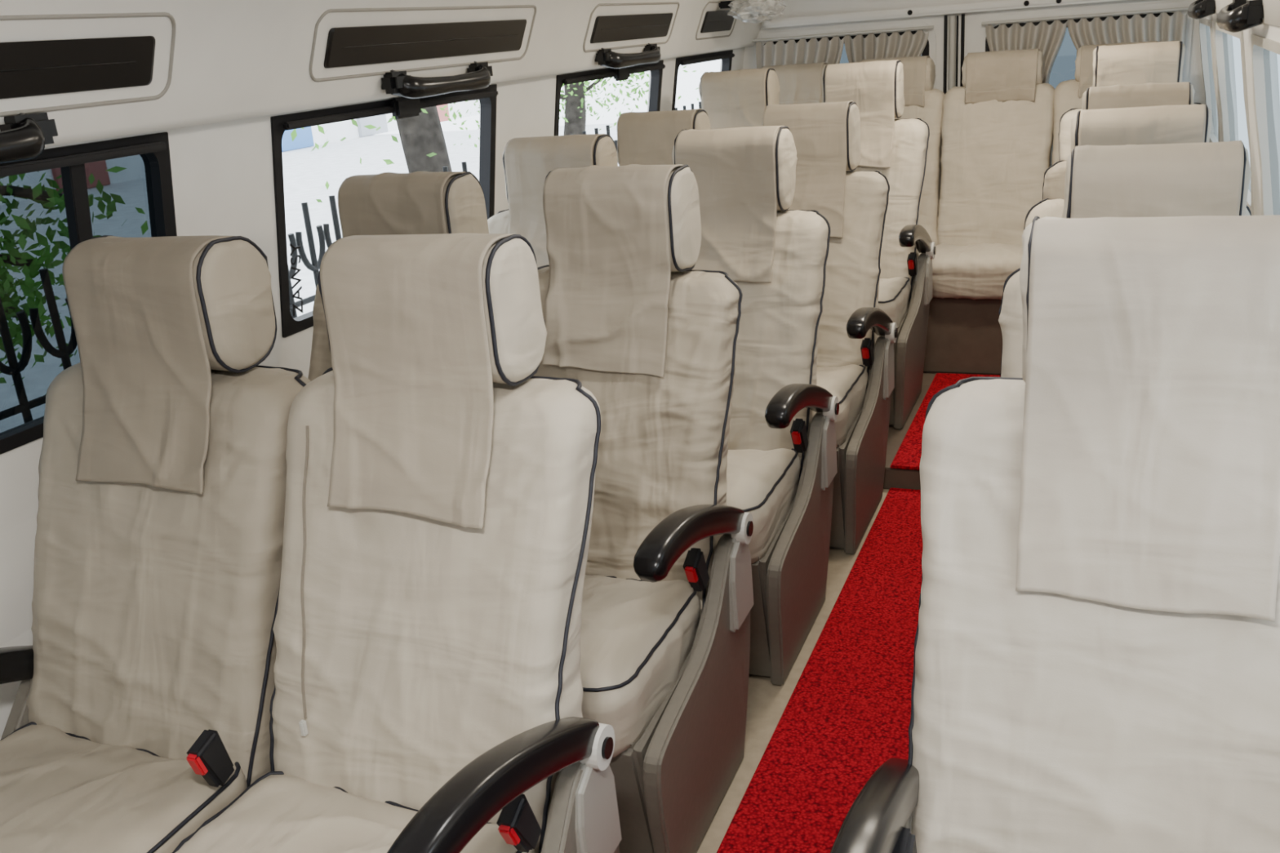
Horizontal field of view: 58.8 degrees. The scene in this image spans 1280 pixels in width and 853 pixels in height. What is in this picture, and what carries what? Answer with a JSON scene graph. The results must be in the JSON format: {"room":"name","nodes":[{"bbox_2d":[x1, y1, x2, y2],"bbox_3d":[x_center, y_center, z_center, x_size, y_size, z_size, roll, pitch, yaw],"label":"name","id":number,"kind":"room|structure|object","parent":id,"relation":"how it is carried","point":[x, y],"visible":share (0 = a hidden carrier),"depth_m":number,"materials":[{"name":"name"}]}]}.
{"room":"vehicle interior","nodes":[
{"label":"vehicle interior","id":0,"kind":"room"},
{"bbox_2d":[0,47,745,739],"bbox_3d":[-0.888,0.004,2.789,0.140,1.532,7.780,3,21,22],"label":"wall","id":1,"kind":"structure","parent":0,"point":[222,172],"depth_m":2.50,"materials":[{"name":"white plastic"}]},
{"bbox_2d":[0,167,79,435],"bbox_3d":[-1.150,-0.236,2.095,0.075,0.438,0.262,3,21,22],"label":"glass","id":2,"kind":"object","parent":1,"relation":"attached to","point":[39,353],"depth_m":2.13,"materials":[{"name":"clear glass"}]},
{"bbox_2d":[60,164,93,249],"bbox_3d":[-1.082,-0.278,2.222,0.100,0.475,0.036,3,21,22],"label":"bar","id":3,"kind":"object","parent":1,"relation":"attached to","point":[73,177],"visible":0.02,"depth_m":2.15,"materials":[{"name":"black plastic"}]},
{"bbox_2d":[0,141,166,177],"bbox_3d":[-1.196,-0.361,1.756,0.016,0.018,1.260,3,21,22],"label":"rail","id":4,"kind":"object","parent":1,"relation":"attached to","point":[102,155],"visible":1,"depth_m":2.11,"materials":[{"name":"black plastic"}]},
{"bbox_2d":[0,132,177,454],"bbox_3d":[-1.244,-0.140,1.861,0.124,0.527,1.312,3,21,22],"label":"frame","id":5,"kind":"object","parent":1,"relation":"attached to","point":[159,162],"visible":0.32,"depth_m":2.28,"materials":[{"name":"black plastic"}]},
{"bbox_2d":[84,153,156,237],"bbox_3d":[-1.064,-0.450,2.275,0.075,0.165,0.180,3,21,22],"label":"glass","id":6,"kind":"object","parent":1,"relation":"attached to","point":[120,190],"depth_m":2.28,"materials":[{"name":"clear glass"}]},
{"bbox_2d":[289,243,302,316],"bbox_3d":[-0.851,-0.365,2.816,0.030,0.185,0.038,3,20,21],"label":"lettering","id":7,"kind":"object","parent":1,"relation":"attached to","point":[291,245],"visible":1,"depth_m":2.81,"materials":[{"name":"black plastic"}]},
{"bbox_2d":[270,84,497,337],"bbox_3d":[-0.681,-0.643,3.180,0.124,0.527,1.072,3,21,22],"label":"frame","id":8,"kind":"object","parent":1,"relation":"attached to","point":[291,326],"visible":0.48,"depth_m":2.84,"materials":[{"name":"black plastic"}]},
{"bbox_2d":[283,89,497,130],"bbox_3d":[-0.633,-0.864,3.075,0.016,0.018,1.020,3,21,22],"label":"rail","id":9,"kind":"object","parent":1,"relation":"attached to","point":[287,126],"visible":0.89,"depth_m":2.92,"materials":[{"name":"black plastic"}]},
{"bbox_2d":[390,97,421,119],"bbox_3d":[-0.630,-0.861,3.064,0.025,0.054,0.120,3,21,22],"label":"latch","id":10,"kind":"object","parent":1,"relation":"attached to","point":[404,108],"visible":0.82,"depth_m":3.04,"materials":[{"name":"black plastic"}]},
{"bbox_2d":[554,60,663,136],"bbox_3d":[-0.129,-1.136,4.473,0.124,0.527,1.032,3,21,22],"label":"frame","id":11,"kind":"object","parent":1,"relation":"attached to","point":[655,75],"visible":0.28,"depth_m":4.53,"materials":[{"name":"black plastic"}]},
{"bbox_2d":[562,64,665,84],"bbox_3d":[-0.081,-1.357,4.369,0.016,0.018,0.980,3,21,22],"label":"rail","id":12,"kind":"object","parent":1,"relation":"attached to","point":[580,79],"visible":0.94,"depth_m":4.23,"materials":[{"name":"black plastic"}]},
{"bbox_2d":[613,66,630,81],"bbox_3d":[-0.071,-1.360,4.374,0.025,0.054,0.120,3,21,22],"label":"latch","id":13,"kind":"object","parent":1,"relation":"attached to","point":[623,73],"visible":0.69,"depth_m":4.35,"materials":[{"name":"black plastic"}]},
{"bbox_2d":[671,49,733,111],"bbox_3d":[0.275,-1.496,5.419,0.124,0.527,0.812,3,21,22],"label":"frame","id":14,"kind":"object","parent":1,"relation":"attached to","point":[726,63],"visible":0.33,"depth_m":5.21,"materials":[{"name":"black plastic"}]},
{"bbox_2d":[680,53,734,66],"bbox_3d":[0.323,-1.717,5.314,0.016,0.018,0.760,3,21,22],"label":"rail","id":15,"kind":"object","parent":1,"relation":"attached to","point":[728,55],"visible":1,"depth_m":5.27,"materials":[{"name":"black plastic"}]},
{"bbox_2d":[0,0,1279,146],"bbox_3d":[0.070,-0.858,2.051,2.160,0.495,7.780,3,21,22],"label":"ceiling","id":16,"kind":"structure","parent":0,"point":[233,60],"depth_m":2.44,"materials":[{"name":"grey plastic"}]},
{"bbox_2d":[0,112,57,164],"bbox_3d":[-1.115,-0.420,1.722,0.082,0.082,0.570,3,21,22],"label":"handle","id":17,"kind":"object","parent":16,"relation":"attached to","point":[23,136],"visible":1,"depth_m":1.89,"materials":[{"name":"black plastic"}]},
{"bbox_2d":[0,12,175,117],"bbox_3d":[-1.102,-0.530,1.709,0.074,0.155,1.107,3,21,22],"label":"ceiling vent","id":18,"kind":"object","parent":16,"relation":"in","point":[28,68],"visible":1,"depth_m":1.98,"materials":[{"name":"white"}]},
{"bbox_2d":[0,35,155,99],"bbox_3d":[-1.105,-0.525,1.712,0.046,0.087,1.000,3,21,22],"label":"grille","id":19,"kind":"object","parent":18,"relation":"attached to","point":[28,68],"depth_m":1.98,"materials":[{"name":"black plastic"}]},
{"bbox_2d":[309,4,536,82],"bbox_3d":[-0.535,-1.037,3.037,0.074,0.155,1.087,3,21,22],"label":"ceiling vent","id":20,"kind":"object","parent":16,"relation":"in","point":[346,46],"visible":1,"depth_m":2.93,"materials":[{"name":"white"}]},
{"bbox_2d":[324,19,526,68],"bbox_3d":[-0.537,-1.031,3.040,0.046,0.087,0.980,3,21,22],"label":"grille","id":21,"kind":"object","parent":20,"relation":"attached to","point":[346,46],"depth_m":2.94,"materials":[{"name":"black plastic"}]},
{"bbox_2d":[381,61,493,98],"bbox_3d":[-0.529,-0.946,3.086,0.082,0.082,0.520,3,21,22],"label":"handle","id":22,"kind":"object","parent":16,"relation":"attached to","point":[477,77],"visible":1,"depth_m":2.98,"materials":[{"name":"black plastic"}]},
{"bbox_2d":[595,43,661,68],"bbox_3d":[-0.027,-1.394,4.262,0.082,0.082,0.550,3,21,22],"label":"handle","id":23,"kind":"object","parent":16,"relation":"attached to","point":[651,54],"visible":1,"depth_m":4.13,"materials":[{"name":"black plastic"}]},
{"bbox_2d":[582,2,679,52],"bbox_3d":[-0.018,-1.498,4.247,0.074,0.155,0.857,3,21,22],"label":"ceiling vent","id":24,"kind":"object","parent":16,"relation":"in","point":[606,28],"visible":1,"depth_m":4.20,"materials":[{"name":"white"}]},
{"bbox_2d":[590,13,672,43],"bbox_3d":[-0.021,-1.493,4.250,0.046,0.087,0.750,3,21,22],"label":"grille","id":25,"kind":"object","parent":24,"relation":"attached to","point":[606,28],"depth_m":4.20,"materials":[{"name":"black plastic"}]},
{"bbox_2d":[695,0,736,39],"bbox_3d":[0.358,-1.834,5.128,0.074,0.155,0.527,3,21,22],"label":"ceiling vent","id":26,"kind":"object","parent":16,"relation":"in","point":[719,20],"visible":0.78,"depth_m":5.08,"materials":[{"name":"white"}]},
{"bbox_2d":[700,10,733,33],"bbox_3d":[0.356,-1.829,5.131,0.046,0.087,0.420,3,21,22],"label":"grille","id":27,"kind":"object","parent":26,"relation":"attached to","point":[719,20],"depth_m":5.09,"materials":[{"name":"black plastic"}]},
{"bbox_2d":[719,0,786,23],"bbox_3d":[0.514,-1.840,5.009,0.302,0.122,0.297,-12,21,-21],"label":"ceiling light","id":28,"kind":"object","parent":16,"relation":"attached to","point":[753,11],"visible":1,"depth_m":4.92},
{"bbox_2d":[752,6,1188,42],"bbox_3d":[1.497,-1.903,5.399,2.000,0.014,0.014,3,21,22],"label":"curtain rod","id":29,"kind":"object","parent":16,"relation":"attached to","point":[1176,9],"visible":0.91,"depth_m":5.32,"materials":[{"name":"grey plastic"}]},
{"bbox_2d":[755,35,844,68],"bbox_3d":[0.813,-1.759,5.747,0.450,0.390,0.056,3,21,22],"label":"curtain","id":30,"kind":"object","parent":29,"relation":"hanging from","point":[824,51],"visible":0.34,"depth_m":5.71,"materials":[{"name":"fabric"}]},
{"bbox_2d":[844,30,928,62],"bbox_3d":[1.211,-1.735,5.586,0.410,0.390,0.057,3,21,22],"label":"curtain","id":31,"kind":"object","parent":29,"relation":"hanging from","point":[860,48],"visible":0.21,"depth_m":5.55,"materials":[{"name":"fabric"}]},
{"bbox_2d":[985,19,1066,84],"bbox_3d":[1.808,-1.699,5.344,0.360,0.390,0.057,3,21,22],"label":"curtain","id":32,"kind":"object","parent":29,"relation":"hanging from","point":[1047,38],"visible":0.39,"depth_m":5.30,"materials":[{"name":"fabric"}]},
{"bbox_2d":[1066,10,1187,79],"bbox_3d":[2.206,-1.675,5.184,0.500,0.389,0.057,3,21,22],"label":"curtain","id":33,"kind":"object","parent":29,"relation":"hanging from","point":[1162,28],"visible":0.39,"depth_m":5.14,"materials":[{"name":"fabric"}]},
{"bbox_2d":[1187,0,1215,19],"bbox_3d":[2.084,-1.559,4.220,0.082,0.082,0.490,3,21,22],"label":"handle","id":34,"kind":"object","parent":16,"relation":"attached to","point":[1199,9],"visible":0.98,"depth_m":4.05,"materials":[{"name":"black plastic"}]},
{"bbox_2d":[1216,0,1263,32],"bbox_3d":[1.491,-1.030,2.831,0.082,0.082,0.490,3,21,22],"label":"handle","id":35,"kind":"object","parent":16,"relation":"attached to","point":[1239,15],"visible":0.98,"depth_m":2.67,"materials":[{"name":"black plastic"}]},
{"bbox_2d":[696,488,888,852],"bbox_3d":[0.267,0.793,2.608,2.290,0.060,7.800,3,21,22],"label":"floor","id":36,"kind":"structure","parent":0,"point":[766,703],"depth_m":2.81,"materials":[{"name":"beige plastic"}]},
{"bbox_2d":[0,235,311,852],"bbox_3d":[-0.897,0.412,1.849,0.576,1.330,0.811,3,21,22],"label":"passenger seat","id":37,"kind":"object","parent":36,"relation":"on","point":[140,712],"visible":0.88,"depth_m":1.87,"materials":[{"name":"beige fabric"}]},
{"bbox_2d":[0,724,247,852],"bbox_3d":[-0.930,0.654,1.765,0.512,0.178,0.478,3,21,22],"label":"cushion","id":38,"kind":"object","parent":37,"relation":"on","point":[64,788],"depth_m":1.78,"materials":[{"name":"beige fabric"}]},
{"bbox_2d":[172,233,622,852],"bbox_3d":[-0.370,0.445,1.634,0.594,1.330,0.817,3,21,22],"label":"passenger seat","id":39,"kind":"object","parent":36,"relation":"on","point":[427,697],"visible":1,"depth_m":1.68,"materials":[{"name":"beige fabric"}]},
{"bbox_2d":[174,774,534,852],"bbox_3d":[-0.446,0.681,1.572,0.520,0.178,0.485,3,21,22],"label":"cushion","id":40,"kind":"object","parent":39,"relation":"on","point":[275,813],"depth_m":1.68,"materials":[{"name":"beige fabric"}]},
{"bbox_2d":[307,171,488,381],"bbox_3d":[-0.625,0.151,2.534,0.581,1.332,0.819,3,21,22],"label":"passenger seat","id":41,"kind":"object","parent":36,"relation":"on","point":[417,202],"visible":0.2,"depth_m":2.53,"materials":[{"name":"beige fabric"}]},
{"bbox_2d":[487,133,617,267],"bbox_3d":[-0.329,-0.104,3.205,0.582,1.330,0.818,3,21,22],"label":"passenger seat","id":42,"kind":"object","parent":36,"relation":"on","point":[527,162],"visible":0.18,"depth_m":3.24,"materials":[{"name":"beige fabric"}]},
{"bbox_2d":[533,164,753,852],"bbox_3d":[-0.097,0.183,2.320,0.591,1.332,0.809,3,21,22],"label":"passenger seat","id":43,"kind":"object","parent":36,"relation":"on","point":[668,597],"visible":0.74,"depth_m":2.33,"materials":[{"name":"beige fabric"}]},
{"bbox_2d":[580,574,700,757],"bbox_3d":[-0.168,0.423,2.252,0.515,0.180,0.479,3,21,22],"label":"cushion","id":44,"kind":"object","parent":43,"relation":"on","point":[640,640],"depth_m":2.11,"materials":[{"name":"beige fabric"}]},
{"bbox_2d":[617,108,711,165],"bbox_3d":[-0.021,-0.362,3.877,0.582,1.330,0.818,3,21,22],"label":"passenger seat","id":45,"kind":"object","parent":36,"relation":"on","point":[643,138],"visible":0.18,"depth_m":3.88,"materials":[{"name":"beige fabric"}]},
{"bbox_2d":[671,125,839,685],"bbox_3d":[0.200,-0.073,2.993,0.591,1.330,0.811,3,21,22],"label":"passenger seat","id":46,"kind":"object","parent":36,"relation":"on","point":[781,469],"visible":0.59,"depth_m":3.00,"materials":[{"name":"beige fabric"}]},
{"bbox_2d":[726,448,800,563],"bbox_3d":[0.126,0.167,2.925,0.512,0.178,0.478,3,21,22],"label":"cushion","id":47,"kind":"object","parent":46,"relation":"on","point":[765,483],"depth_m":2.79,"materials":[{"name":"beige fabric"}]},
{"bbox_2d":[716,487,923,852],"bbox_3d":[0.072,1.130,1.572,0.427,0.012,5.435,3,21,22],"label":"carpet","id":48,"kind":"object","parent":36,"relation":"on","point":[847,713],"visible":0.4,"depth_m":2.75,"materials":[{"name":"red carpet"}]},
{"bbox_2d":[761,101,897,554],"bbox_3d":[0.508,-0.330,3.662,0.596,1.330,0.818,3,21,22],"label":"passenger seat","id":49,"kind":"object","parent":36,"relation":"on","point":[856,339],"visible":0.48,"depth_m":3.67,"materials":[{"name":"beige fabric"}]},
{"bbox_2d":[816,364,868,447],"bbox_3d":[0.435,-0.091,3.594,0.514,0.180,0.483,3,21,22],"label":"cushion","id":50,"kind":"object","parent":49,"relation":"on","point":[849,383],"depth_m":3.49,"materials":[{"name":"beige fabric"}]},
{"bbox_2d":[883,372,937,489],"bbox_3d":[1.280,-0.176,4.952,2.195,0.080,2.180,3,21,22],"label":"platform","id":51,"kind":"object","parent":36,"relation":"on","point":[893,477],"visible":0.1,"depth_m":4.12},
{"bbox_2d":[698,67,780,128],"bbox_3d":[0.314,-0.751,4.672,0.576,1.330,0.811,3,21,22],"label":"passenger seat","id":52,"kind":"object","parent":51,"relation":"on","point":[733,99],"visible":0.24,"depth_m":4.68,"materials":[{"name":"beige fabric"}]},
{"bbox_2d":[821,60,936,429],"bbox_3d":[0.840,-0.719,4.456,0.594,1.330,0.817,3,21,22],"label":"passenger seat","id":53,"kind":"object","parent":51,"relation":"on","point":[897,148],"visible":0.48,"depth_m":4.47,"materials":[{"name":"beige fabric"}]},
{"bbox_2d":[878,276,911,328],"bbox_3d":[0.764,-0.482,4.395,0.520,0.178,0.485,3,21,22],"label":"cushion","id":54,"kind":"object","parent":53,"relation":"on","point":[895,292],"depth_m":4.24,"materials":[{"name":"beige fabric"}]},
{"bbox_2d":[889,373,1000,470],"bbox_3d":[1.282,-0.032,4.392,0.427,0.012,1.125,3,21,22],"label":"carpet","id":55,"kind":"object","parent":51,"relation":"on","point":[908,456],"visible":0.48,"depth_m":4.30,"materials":[{"name":"red carpet"}]},
{"bbox_2d":[761,40,1157,375],"bbox_3d":[1.321,-0.963,5.080,1.922,1.310,0.789,3,21,22],"label":"seat","id":56,"kind":"object","parent":51,"relation":"on","point":[996,132],"visible":0.41,"depth_m":5.02,"materials":[{"name":"beige fabric"}]},
{"bbox_2d":[932,242,1022,299],"bbox_3d":[1.498,-0.699,4.936,0.487,0.194,0.494,3,21,22],"label":"cushion","id":57,"kind":"object","parent":56,"relation":"on","point":[961,270],"depth_m":4.76,"materials":[{"name":"beige fabric"}]},
{"bbox_2d":[1058,40,1201,160],"bbox_3d":[1.757,-0.691,4.165,0.581,1.330,0.810,3,21,22],"label":"passenger seat","id":58,"kind":"object","parent":51,"relation":"on","point":[1161,62],"visible":0.21,"depth_m":4.17,"materials":[{"name":"beige fabric"}]},
{"bbox_2d":[830,215,1279,852],"bbox_3d":[0.549,0.473,1.341,0.594,1.330,0.810,3,21,22],"label":"passenger seat","id":59,"kind":"object","parent":36,"relation":"on","point":[1096,657],"visible":1,"depth_m":1.39,"materials":[{"name":"beige fabric"}]},
{"bbox_2d":[1042,81,1195,199],"bbox_3d":[1.413,-0.303,3.373,0.585,1.332,0.809,3,21,22],"label":"passenger seat","id":60,"kind":"object","parent":36,"relation":"on","point":[1151,94],"visible":0.1,"depth_m":3.38,"materials":[{"name":"beige fabric"}]},
{"bbox_2d":[998,140,1251,377],"bbox_3d":[0.846,0.215,2.015,0.595,1.330,0.818,3,21,22],"label":"passenger seat","id":61,"kind":"object","parent":36,"relation":"on","point":[1210,178],"visible":0.22,"depth_m":2.02,"materials":[{"name":"beige fabric"}]},
{"bbox_2d":[1023,104,1251,230],"bbox_3d":[1.120,-0.044,2.697,0.577,1.330,0.809,3,21,22],"label":"passenger seat","id":62,"kind":"object","parent":36,"relation":"on","point":[1189,123],"visible":0.15,"depth_m":2.70,"materials":[{"name":"beige fabric"}]},
{"bbox_2d":[742,0,1204,182],"bbox_3d":[1.567,-1.446,5.641,2.320,2.020,0.050,3,21,22],"label":"door","id":63,"kind":"structure","parent":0,"point":[794,8],"depth_m":5.49,"materials":[{"name":"white plastic"}]},
{"bbox_2d":[752,22,936,88],"bbox_3d":[1.020,-1.715,5.731,0.920,0.560,0.014,3,21,22],"label":"trim","id":64,"kind":"structure","parent":63,"relation":"attached to","point":[931,37],"depth_m":5.60,"materials":[{"name":"white plastic"}]},
{"bbox_2d":[763,31,928,56],"bbox_3d":[1.022,-1.716,5.735,0.858,0.478,0.032,3,21,22],"label":"seal","id":65,"kind":"object","parent":63,"relation":"attached to","point":[926,52],"visible":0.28,"depth_m":5.58,"materials":[{"name":"black plastic"}]},
{"bbox_2d":[840,43,921,63],"bbox_3d":[1.029,-1.722,5.751,0.810,0.430,0.001,3,21,22],"label":"glass","id":66,"kind":"object","parent":65,"relation":"in","point":[844,60],"visible":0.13,"depth_m":5.70,"materials":[{"name":"clear glass"}]},
{"bbox_2d":[907,9,912,15],"bbox_3d":[1.292,-1.982,5.443,0.024,0.024,0.024,3,21,22],"label":"bolt","id":67,"kind":"object","parent":63,"relation":"attached to","point":[909,12],"visible":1,"depth_m":5.43,"materials":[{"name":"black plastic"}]},
{"bbox_2d":[763,0,1123,28],"bbox_3d":[1.533,-1.980,5.383,1.950,0.040,0.070,3,21,22],"label":"header","id":68,"kind":"object","parent":63,"relation":"attached to","point":[1008,4],"visible":0.92,"depth_m":5.43,"materials":[{"name":"white plastic"}]},
{"bbox_2d":[943,13,964,94],"bbox_3d":[1.536,-1.515,5.579,0.096,0.955,0.035,3,21,22],"label":"door gasket","id":69,"kind":"structure","parent":63,"relation":"in","point":[953,34],"depth_m":5.47,"materials":[{"name":"black plastic"}]},
{"bbox_2d":[1023,0,1029,5],"bbox_3d":[1.783,-1.952,5.244,0.024,0.024,0.024,3,21,22],"label":"bolt","id":70,"kind":"object","parent":63,"relation":"attached to","point":[1026,2],"visible":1,"depth_m":5.24,"materials":[{"name":"black plastic"}]},
{"bbox_2d":[985,12,1173,52],"bbox_3d":[2.059,-1.654,5.316,0.858,0.478,0.032,3,21,22],"label":"seal","id":71,"kind":"object","parent":63,"relation":"attached to","point":[1170,14],"visible":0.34,"depth_m":5.24,"materials":[{"name":"black plastic"}]},
{"bbox_2d":[1048,27,1076,88],"bbox_3d":[2.065,-1.660,5.332,0.810,0.430,0.001,3,21,22],"label":"glass","id":72,"kind":"object","parent":71,"relation":"in","point":[1064,68],"visible":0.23,"depth_m":5.34,"materials":[{"name":"clear glass"}]},
{"bbox_2d":[978,2,1192,82],"bbox_3d":[2.057,-1.653,5.312,0.920,0.560,0.014,3,21,22],"label":"trim","id":73,"kind":"structure","parent":63,"relation":"attached to","point":[982,37],"depth_m":5.18,"materials":[{"name":"white plastic"}]},
{"bbox_2d":[1204,13,1279,215],"bbox_3d":[1.204,0.131,1.944,0.170,1.521,7.780,3,21,22],"label":"wall","id":74,"kind":"structure","parent":0,"point":[1264,30],"depth_m":3.14,"materials":[{"name":"white plastic"}]},
{"bbox_2d":[1198,17,1219,142],"bbox_3d":[2.389,-1.425,4.734,0.113,0.522,0.782,3,21,22],"label":"frame","id":75,"kind":"object","parent":74,"relation":"attached to","point":[1203,22],"visible":0.29,"depth_m":5.01,"materials":[{"name":"grey plastic"}]},
{"bbox_2d":[1205,25,1217,139],"bbox_3d":[2.394,-1.425,4.732,0.069,0.481,0.737,3,21,22],"label":"glass","id":76,"kind":"object","parent":74,"relation":"attached to","point":[1214,108],"visible":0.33,"depth_m":4.91,"materials":[{"name":"clear glass"}]},
{"bbox_2d":[1213,22,1253,215],"bbox_3d":[1.957,-1.040,3.723,0.113,0.522,1.112,3,21,22],"label":"frame","id":77,"kind":"object","parent":74,"relation":"attached to","point":[1220,59],"visible":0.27,"depth_m":4.14,"materials":[{"name":"grey plastic"}]},
{"bbox_2d":[1222,32,1250,191],"bbox_3d":[1.962,-1.040,3.721,0.069,0.481,1.071,3,21,22],"label":"glass","id":78,"kind":"object","parent":74,"relation":"attached to","point":[1232,46],"visible":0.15,"depth_m":3.81,"materials":[{"name":"clear glass"}]},
{"bbox_2d":[1250,34,1279,215],"bbox_3d":[1.355,-0.502,2.312,0.113,0.522,1.562,3,21,22],"label":"frame","id":79,"kind":"object","parent":74,"relation":"attached to","point":[1259,43],"visible":0.42,"depth_m":2.95,"materials":[{"name":"grey plastic"}]},
{"bbox_2d":[1263,48,1279,215],"bbox_3d":[1.360,-0.502,2.310,0.069,0.481,1.525,3,21,22],"label":"glass","id":80,"kind":"object","parent":74,"relation":"attached to","point":[1271,60],"visible":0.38,"depth_m":2.83,"materials":[{"name":"clear glass"}]},
{"label":"outside","id":81,"kind":"structure","parent":0,"visible":0},
{"bbox_2d":[282,123,618,316],"bbox_3d":[-11.296,-1.616,14.578,28.000,0.100,42.000,3,21,22],"label":"pavement","id":82,"kind":"structure","parent":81,"point":[306,173],"depth_m":24.73,"materials":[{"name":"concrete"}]},
{"bbox_2d":[311,85,564,146],"bbox_3d":[-12.845,-7.279,24.603,1.000,4.250,50.000,3,21,22],"label":"facade","id":83,"kind":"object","parent":82,"relation":"on","point":[335,131],"visible":0.02,"depth_m":33.64,"materials":[{"name":"paint"}]},
{"bbox_2d":[281,126,314,151],"bbox_3d":[-9.510,-8.161,31.254,0.100,1.040,1.400,3,21,22],"label":"shopfront","id":84,"kind":"object","parent":83,"relation":"attached to","point":[304,139],"visible":0.35,"depth_m":31.38,"materials":[{"name":"blue"}]},
{"bbox_2d":[356,114,387,137],"bbox_3d":[-8.139,-9.385,34.465,0.100,1.040,1.400,3,21,22],"label":"shopfront","id":85,"kind":"object","parent":83,"relation":"attached to","point":[378,121],"visible":0.56,"depth_m":34.46,"materials":[{"name":"grey"}]},
{"bbox_2d":[436,104,449,122],"bbox_3d":[-6.768,-10.609,37.676,0.100,1.040,1.400,3,21,22],"label":"shopfront","id":86,"kind":"object","parent":83,"relation":"attached to","point":[441,113],"visible":0.19,"depth_m":38.02,"materials":[{"name":"red"}]},
{"bbox_2d":[290,73,634,202],"bbox_3d":[-1.615,-2.379,7.819,4.855,4.294,3.587,-17,22,-31],"label":"tree","id":87,"kind":"object","parent":82,"relation":"on","point":[422,138],"visible":0.07,"depth_m":8.21,"materials":[{"name":"green plant"}]},
{"bbox_2d":[287,101,701,318],"bbox_3d":[-0.413,-0.941,7.257,0.026,1.770,15.088,3,21,22],"label":"iron fence","id":88,"kind":"object","parent":82,"relation":"on","point":[323,233],"visible":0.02,"depth_m":4.85,"materials":[{"name":"black metal"}]},
{"bbox_2d":[439,66,702,147],"bbox_3d":[-0.841,-4.734,15.017,4.133,3.910,4.156,-20,24,-38],"label":"tree","id":89,"kind":"object","parent":82,"relation":"on","point":[575,112],"visible":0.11,"depth_m":14.48,"materials":[{"name":"green plant"}]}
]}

